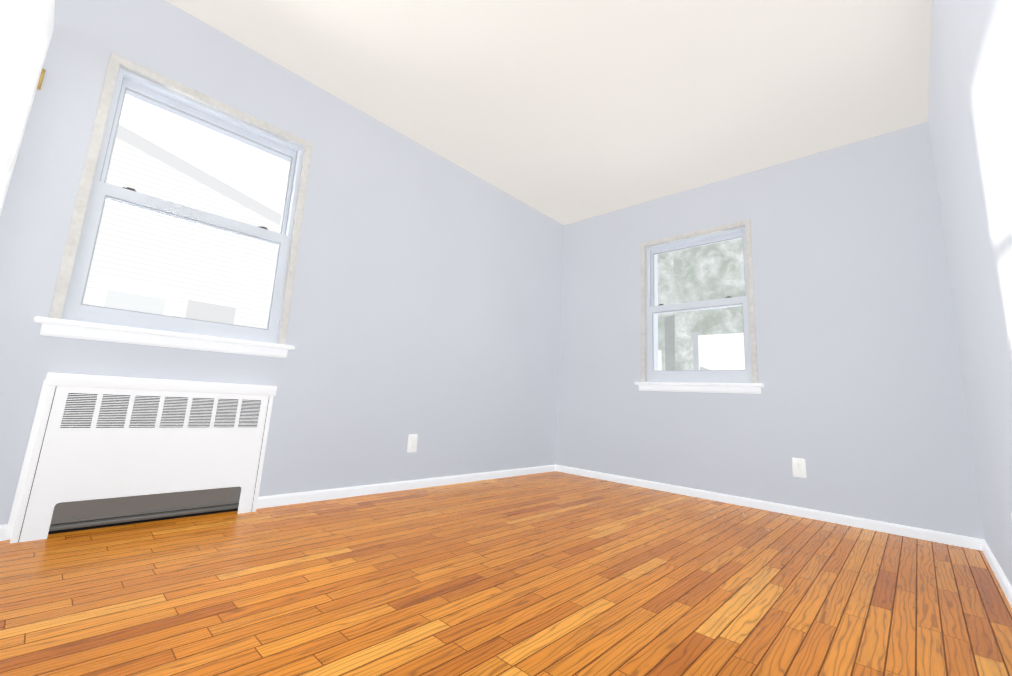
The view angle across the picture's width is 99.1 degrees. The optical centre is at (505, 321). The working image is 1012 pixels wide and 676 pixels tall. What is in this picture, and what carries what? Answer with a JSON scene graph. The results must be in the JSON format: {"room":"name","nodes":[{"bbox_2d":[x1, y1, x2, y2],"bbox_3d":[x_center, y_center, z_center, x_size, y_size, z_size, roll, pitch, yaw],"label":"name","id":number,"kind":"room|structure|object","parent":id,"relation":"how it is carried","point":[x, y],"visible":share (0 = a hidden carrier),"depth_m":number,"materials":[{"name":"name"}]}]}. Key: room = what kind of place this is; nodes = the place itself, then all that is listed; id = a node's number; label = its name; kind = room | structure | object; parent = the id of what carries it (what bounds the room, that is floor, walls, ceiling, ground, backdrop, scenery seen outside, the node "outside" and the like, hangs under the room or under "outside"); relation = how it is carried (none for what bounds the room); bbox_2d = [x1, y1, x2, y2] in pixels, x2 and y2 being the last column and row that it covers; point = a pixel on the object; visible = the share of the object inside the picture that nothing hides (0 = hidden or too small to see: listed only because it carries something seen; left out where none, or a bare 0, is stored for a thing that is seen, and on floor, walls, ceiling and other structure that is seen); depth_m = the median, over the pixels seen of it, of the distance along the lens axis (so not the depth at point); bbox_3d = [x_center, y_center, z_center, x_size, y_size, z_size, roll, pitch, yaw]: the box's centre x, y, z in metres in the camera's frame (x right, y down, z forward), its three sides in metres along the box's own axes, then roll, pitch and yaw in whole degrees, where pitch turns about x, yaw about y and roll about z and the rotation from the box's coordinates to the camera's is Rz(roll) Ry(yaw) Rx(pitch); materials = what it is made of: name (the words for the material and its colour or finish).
{"room":"empty bedroom","nodes":[
{"label":"empty bedroom","id":0,"kind":"room"},
{"bbox_2d":[0,0,563,524],"bbox_3d":[-1.121,-0.183,2.718,0.260,2.440,4.577,-7,-14,43],"label":"wall","id":1,"kind":"structure","parent":0,"point":[426,302],"depth_m":2.64,"materials":[{"name":"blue paint"}]},
{"bbox_2d":[0,0,54,213],"bbox_3d":[-1.631,-0.265,1.347,0.867,2.025,0.101,-7,-14,43],"label":"door","id":2,"kind":"structure","parent":1,"relation":"in","point":[26,28],"depth_m":1.42,"materials":[{"name":"white paint"}]},
{"bbox_2d":[34,52,312,357],"bbox_3d":[-1.524,-0.501,2.185,0.177,1.296,0.978,-7,-14,43],"label":"window","id":3,"kind":"structure","parent":1,"relation":"in","point":[96,191],"depth_m":2.05,"materials":[{"name":"paint"}]},
{"bbox_2d":[0,465,555,540],"bbox_3d":[-1.089,0.977,2.409,0.013,0.054,4.577,-7,-14,43],"label":"baseboard","id":4,"kind":"structure","parent":1,"relation":"attached to","point":[290,498],"depth_m":2.71,"materials":[{"name":"white wood"}]},
{"bbox_2d":[407,435,417,451],"bbox_3d":[-0.633,0.825,2.922,0.007,0.116,0.072,-7,-14,43],"label":"electrical outlet","id":5,"kind":"object","parent":1,"relation":"attached to","point":[412,443],"visible":1,"depth_m":2.92,"materials":[{"name":"white plastic"}]},
{"bbox_2d":[0,471,1011,675],"bbox_3d":[-0.106,0.950,1.477,3.235,0.120,5.097,-7,-14,43],"label":"floor","id":6,"kind":"structure","parent":0,"point":[554,573],"depth_m":1.40,"materials":[{"name":"brown wood"}]},
{"bbox_2d":[5,372,276,542],"bbox_3d":[-1.530,0.576,1.938,0.067,0.620,0.852,-7,-14,43],"label":"radiator","id":7,"kind":"object","parent":6,"relation":"on","point":[105,451],"visible":1,"depth_m":1.85,"materials":[{"name":"white metal"}]},
{"bbox_2d":[165,0,931,224],"bbox_3d":[0.038,-1.563,1.942,3.235,0.120,5.097,-7,-14,43],"label":"ceiling","id":8,"kind":"structure","parent":0,"point":[563,112],"depth_m":2.44,"materials":[{"name":"paint"}]},
{"bbox_2d":[556,121,983,538],"bbox_3d":[1.612,0.107,3.433,3.235,2.440,0.260,-7,-14,43],"label":"wall","id":9,"kind":"structure","parent":0,"point":[858,404],"depth_m":2.87,"materials":[{"name":"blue paint"}]},
{"bbox_2d":[635,219,763,393],"bbox_3d":[1.508,-0.089,3.448,0.942,1.295,0.177,-7,-14,43],"label":"window","id":10,"kind":"structure","parent":9,"relation":"in","point":[729,381],"depth_m":3.40,"materials":[{"name":"paint"}]},
{"bbox_2d":[556,465,983,550],"bbox_3d":[1.451,1.255,3.119,2.715,0.054,0.013,-7,-14,43],"label":"baseboard","id":11,"kind":"structure","parent":9,"relation":"attached to","point":[936,536],"depth_m":2.73,"materials":[{"name":"white wood"}]},
{"bbox_2d":[792,458,805,477],"bbox_3d":[1.888,0.942,2.780,0.072,0.116,0.007,-7,-14,43],"label":"electrical outlet","id":12,"kind":"object","parent":9,"relation":"attached to","point":[799,467],"visible":1,"depth_m":2.78,"materials":[{"name":"white plastic"}]},
{"bbox_2d":[928,0,1011,585],"bbox_3d":[1.053,-0.431,0.702,0.260,2.440,4.577,-7,-14,43],"label":"wall","id":13,"kind":"structure","parent":0,"point":[970,106],"depth_m":1.47,"materials":[{"name":"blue paint"}]},
{"bbox_2d":[981,540,1011,606],"bbox_3d":[0.885,0.752,0.578,0.013,0.054,4.577,-7,-14,43],"label":"baseboard","id":14,"kind":"structure","parent":13,"relation":"attached to","point":[1004,583],"depth_m":1.76,"materials":[{"name":"white wood"}]},
{"label":"outside","id":15,"kind":"structure","parent":0,"visible":0},
{"bbox_2d":[83,124,281,327],"bbox_3d":[-4.968,0.622,8.531,0.705,8.536,12.000,-7,-14,43],"label":"neighbouring house","id":16,"kind":"structure","parent":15,"point":[145,261],"depth_m":7.78,"materials":[{"name":"white"}]},
{"bbox_2d":[657,238,744,370],"bbox_3d":[4.423,0.381,6.957,12.000,9.500,3.198,-7,-14,43],"label":"window view","id":17,"kind":"structure","parent":15,"point":[707,325],"depth_m":6.96,"materials":[{"name":"green plant"}]}
]}

